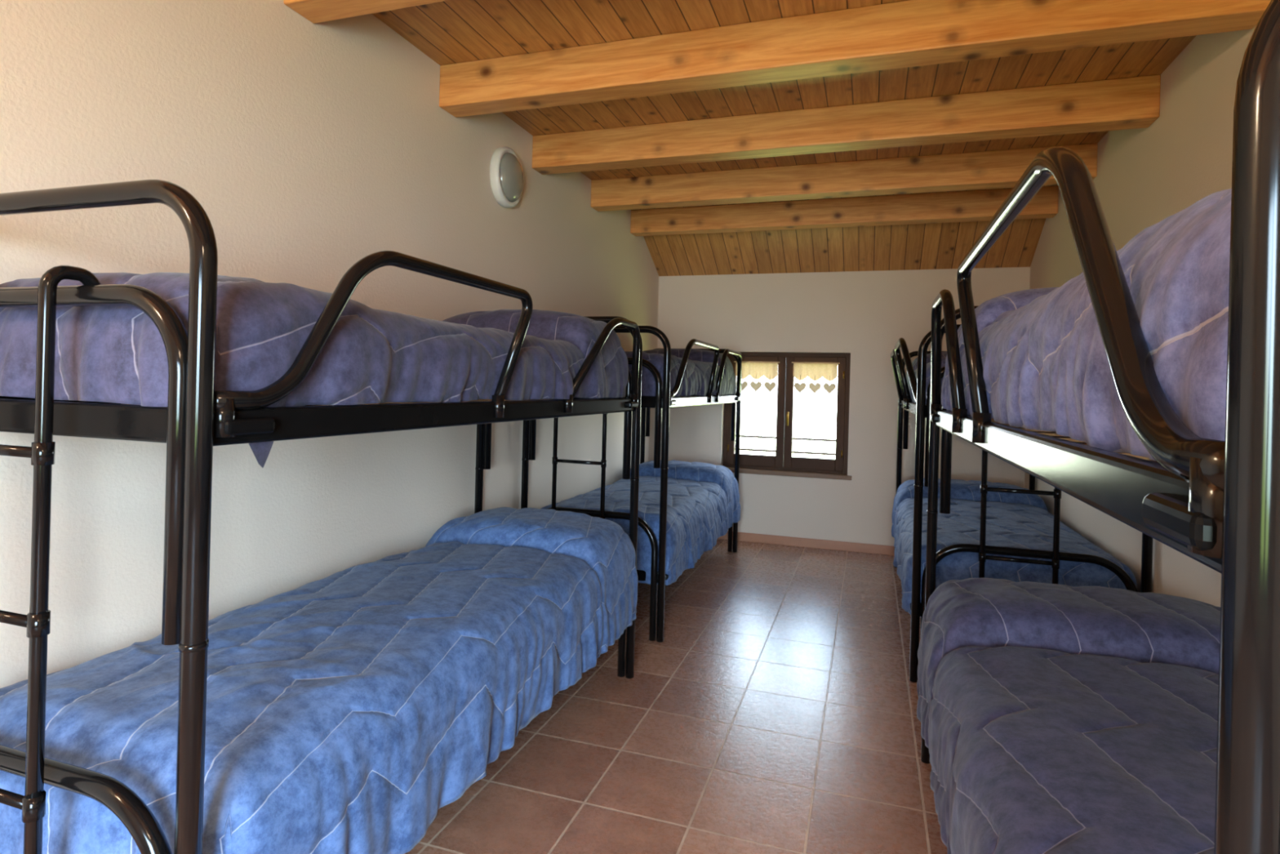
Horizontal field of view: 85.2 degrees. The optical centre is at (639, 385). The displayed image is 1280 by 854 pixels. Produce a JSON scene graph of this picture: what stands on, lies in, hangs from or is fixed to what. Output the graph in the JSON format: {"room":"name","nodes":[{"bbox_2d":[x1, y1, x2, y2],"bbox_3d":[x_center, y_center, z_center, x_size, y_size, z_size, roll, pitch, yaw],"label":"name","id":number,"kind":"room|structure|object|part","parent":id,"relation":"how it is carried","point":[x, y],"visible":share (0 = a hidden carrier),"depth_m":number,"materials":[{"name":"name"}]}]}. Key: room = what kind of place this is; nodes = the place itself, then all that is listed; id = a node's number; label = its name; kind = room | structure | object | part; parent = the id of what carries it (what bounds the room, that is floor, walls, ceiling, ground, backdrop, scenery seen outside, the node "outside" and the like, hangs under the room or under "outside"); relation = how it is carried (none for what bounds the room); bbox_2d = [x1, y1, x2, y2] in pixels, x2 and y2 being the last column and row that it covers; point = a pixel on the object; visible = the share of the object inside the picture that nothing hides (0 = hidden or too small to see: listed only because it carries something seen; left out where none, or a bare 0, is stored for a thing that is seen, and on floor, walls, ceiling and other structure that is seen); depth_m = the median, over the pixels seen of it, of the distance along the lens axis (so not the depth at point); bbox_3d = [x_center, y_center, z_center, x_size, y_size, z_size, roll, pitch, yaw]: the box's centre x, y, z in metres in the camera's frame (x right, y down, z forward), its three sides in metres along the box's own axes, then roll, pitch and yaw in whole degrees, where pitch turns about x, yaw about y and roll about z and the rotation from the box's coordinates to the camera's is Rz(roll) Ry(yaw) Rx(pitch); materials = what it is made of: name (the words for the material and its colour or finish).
{"room":"hostel dormitory room","nodes":[
{"label":"hostel dormitory room","id":0,"kind":"room"},
{"bbox_2d":[0,0,658,688],"bbox_3d":[-1.079,-0.128,2.780,0.200,2.800,7.600,1,0,18],"label":"wall","id":1,"kind":"structure","parent":0,"point":[309,151],"depth_m":2.18,"materials":[{"name":"beige paint"}]},
{"bbox_2d":[488,146,524,208],"bbox_3d":[-0.653,-1.052,3.522,0.094,0.300,0.270,1,0,18],"label":"wall lamp","id":2,"kind":"object","parent":1,"relation":"attached to","point":[506,173],"visible":1,"depth_m":3.45,"materials":[{"name":"white plastic"}]},
{"bbox_2d":[404,538,946,853],"bbox_3d":[0.366,1.360,2.290,3.325,0.100,7.600,1,0,18],"label":"floor","id":3,"kind":"structure","parent":0,"point":[775,711],"depth_m":2.57,"materials":[{"name":"tile"}]},
{"bbox_2d":[0,179,642,853],"bbox_3d":[-0.733,0.477,2.192,0.846,1.608,2.209,1,0,18],"label":"bunk bed","id":4,"kind":"object","parent":3,"relation":"on","point":[197,418],"visible":0.59,"depth_m":1.12,"materials":[{"name":"black metal"}]},
{"bbox_2d":[0,272,628,467],"bbox_3d":[-0.720,-0.088,2.213,0.832,0.465,2.110,1,0,18],"label":"quilted bedspread","id":5,"kind":"object","parent":4,"relation":"on","point":[115,354],"visible":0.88,"depth_m":1.32,"materials":[{"name":"fabric"}]},
{"bbox_2d":[0,506,638,853],"bbox_3d":[-0.704,0.781,2.247,0.871,0.462,2.201,1,0,18],"label":"quilted bedspread","id":6,"kind":"object","parent":4,"relation":"on","point":[351,706],"visible":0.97,"depth_m":1.58,"materials":[{"name":"blue fabric"}]},
{"bbox_2d":[520,325,742,642],"bbox_3d":[0.074,0.498,4.632,0.846,1.608,2.149,1,0,18],"label":"bunk bed","id":7,"kind":"object","parent":3,"relation":"on","point":[661,404],"visible":0.44,"depth_m":3.61,"materials":[{"name":"black metal"}]},
{"bbox_2d":[541,459,740,585],"bbox_3d":[0.089,0.810,4.653,0.877,0.448,2.078,1,0,18],"label":"quilted bedspread","id":8,"kind":"object","parent":7,"relation":"on","point":[703,499],"visible":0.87,"depth_m":4.26,"materials":[{"name":"blue fabric"}]},
{"bbox_2d":[624,348,736,396],"bbox_3d":[0.086,-0.114,4.653,0.821,0.347,2.047,1,0,18],"label":"quilted bedspread","id":9,"kind":"object","parent":7,"relation":"on","point":[696,375],"visible":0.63,"depth_m":4.25,"materials":[{"name":"fabric"}]},
{"bbox_2d":[890,324,1153,682],"bbox_3d":[1.973,0.548,4.009,0.986,1.608,2.219,1,0,18],"label":"bunk bed","id":10,"kind":"object","parent":3,"relation":"on","point":[919,408],"visible":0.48,"depth_m":3.12,"materials":[{"name":"black metal"}]},
{"bbox_2d":[906,351,946,404],"bbox_3d":[2.035,-0.065,4.015,0.898,0.350,2.124,1,0,18],"label":"quilted bedspread","id":11,"kind":"object","parent":10,"relation":"on","point":[944,354],"visible":0.02,"depth_m":4.08,"materials":[{"name":"fabric"}]},
{"bbox_2d":[891,478,1137,614],"bbox_3d":[1.976,0.866,4.027,0.958,0.431,2.087,1,0,18],"label":"quilted bedspread","id":12,"kind":"object","parent":10,"relation":"on","point":[1013,520],"visible":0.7,"depth_m":3.42,"materials":[{"name":"blue fabric"}]},
{"bbox_2d":[920,0,1279,853],"bbox_3d":[1.100,0.521,1.277,0.928,1.616,2.232,1,0,18],"label":"bunk bed","id":13,"kind":"object","parent":3,"relation":"on","point":[1215,503],"visible":0.73,"depth_m":0.41,"materials":[{"name":"black metal"}]},
{"bbox_2d":[916,577,1220,853],"bbox_3d":[1.085,0.837,1.307,0.958,0.446,2.108,1,0,18],"label":"quilted bedspread","id":14,"kind":"object","parent":13,"relation":"on","point":[1055,718],"visible":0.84,"depth_m":1.53,"materials":[{"name":"fabric"}]},
{"bbox_2d":[941,187,1231,460],"bbox_3d":[1.132,-0.106,1.295,0.900,0.390,2.133,1,0,18],"label":"quilted bedspread","id":15,"kind":"object","parent":13,"relation":"on","point":[1046,366],"visible":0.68,"depth_m":0.74,"materials":[{"name":"fabric"}]},
{"bbox_2d":[372,0,1196,276],"bbox_3d":[0.455,-1.109,2.361,3.325,0.680,7.750,1,0,18],"label":"ceiling","id":16,"kind":"structure","parent":0,"point":[450,32],"depth_m":3.19,"materials":[{"name":"brown wood"}]},
{"bbox_2d":[283,0,448,23],"bbox_3d":[0.276,-1.263,1.810,2.925,0.180,0.130,1,0,18],"label":"ceiling beam","id":17,"kind":"structure","parent":16,"relation":"attached to","point":[316,11],"depth_m":2.22,"materials":[{"name":"brown wood"}]},
{"bbox_2d":[591,143,1097,211],"bbox_3d":[1.080,-1.242,4.241,2.925,0.180,0.130,1,0,18],"label":"ceiling beam","id":18,"kind":"structure","parent":16,"relation":"attached to","point":[999,169],"depth_m":4.17,"materials":[{"name":"brown wood"}]},
{"bbox_2d":[630,186,1058,236],"bbox_3d":[1.334,-1.236,5.010,2.925,0.180,0.130,1,0,18],"label":"ceiling beam","id":19,"kind":"structure","parent":16,"relation":"attached to","point":[975,205],"depth_m":4.92,"materials":[{"name":"brown wood"}]},
{"bbox_2d":[532,75,1160,174],"bbox_3d":[0.813,-1.249,3.434,2.925,0.180,0.130,1,0,18],"label":"ceiling beam","id":20,"kind":"structure","parent":16,"relation":"attached to","point":[1128,103],"depth_m":3.29,"materials":[{"name":"brown wood"}]},
{"bbox_2d":[439,0,1271,117],"bbox_3d":[0.540,-1.256,2.608,2.925,0.180,0.130,1,0,18],"label":"ceiling beam","id":21,"kind":"structure","parent":16,"relation":"attached to","point":[911,33],"depth_m":2.51,"materials":[{"name":"brown wood"}]},
{"bbox_2d":[657,266,1030,546],"bbox_3d":[1.559,0.191,5.803,2.925,2.300,0.200,1,0,18],"label":"wall","id":22,"kind":"structure","parent":0,"point":[864,315],"depth_m":5.68,"materials":[{"name":"beige paint"}]},
{"bbox_2d":[722,351,850,474],"bbox_3d":[1.225,0.227,5.882,1.043,1.010,0.118,1,0,18],"label":"window","id":23,"kind":"structure","parent":22,"relation":"in","point":[847,356],"depth_m":5.86,"materials":[{"name":"brown wood"}]},
{"bbox_2d":[733,360,779,392],"bbox_3d":[0.991,-0.071,5.926,0.386,0.269,0.023,1,0,18],"label":"valance curtain","id":24,"kind":"object","parent":23,"relation":"hanging from","point":[756,370],"visible":0.93,"depth_m":5.92,"materials":[{"name":"white fabric"}]},
{"bbox_3d":[1.218,0.227,5.860,0.956,0.710,0.014,1,0,18],"label":"hinges","id":25,"kind":"part","parent":23,"relation":"part of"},
{"bbox_3d":[1.229,0.227,5.893,0.973,0.940,0.055,1,0,18],"label":"casement sashes","id":26,"kind":"part","parent":23,"relation":"part of","materials":[{"name":"brown wood"}]},
{"bbox_3d":[1.241,0.279,5.837,0.016,0.118,0.043,1,0,18],"label":"handle","id":27,"kind":"part","parent":23,"relation":"part of","materials":[{"name":"gold metal"}]},
{"bbox_2d":[791,361,839,394],"bbox_3d":[1.453,-0.059,5.774,0.386,0.269,0.023,1,0,18],"label":"valance curtain","id":28,"kind":"object","parent":23,"relation":"hanging from","point":[815,371],"visible":1,"depth_m":5.77,"materials":[{"name":"white fabric"}]},
{"bbox_2d":[739,435,835,455],"bbox_3d":[1.247,0.511,5.971,1.043,0.133,0.020,1,0,18],"label":"bars","id":29,"kind":"object","parent":22,"relation":"attached to","point":[741,436],"visible":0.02,"depth_m":5.93,"materials":[{"name":"metal"}]},
{"bbox_2d":[726,466,852,479],"bbox_3d":[1.212,0.737,5.828,1.078,0.034,0.100,1,0,18],"label":"trim","id":30,"kind":"structure","parent":22,"relation":"attached to","point":[742,470],"depth_m":5.77,"materials":[{"name":"brown wood"}]},
{"bbox_2d":[717,530,894,555],"bbox_3d":[1.497,1.302,5.702,2.901,0.075,0.012,1,0,18],"label":"baseboard","id":31,"kind":"structure","parent":22,"relation":"attached to","point":[742,536],"depth_m":5.72,"materials":[{"name":"tile"}]},
{"bbox_2d":[1024,25,1256,606],"bbox_3d":[1.887,-0.051,1.799,0.200,2.800,7.600,1,0,18],"label":"wall","id":32,"kind":"structure","parent":0,"point":[1145,176],"depth_m":2.84,"materials":[{"name":"beige paint"}]}
]}

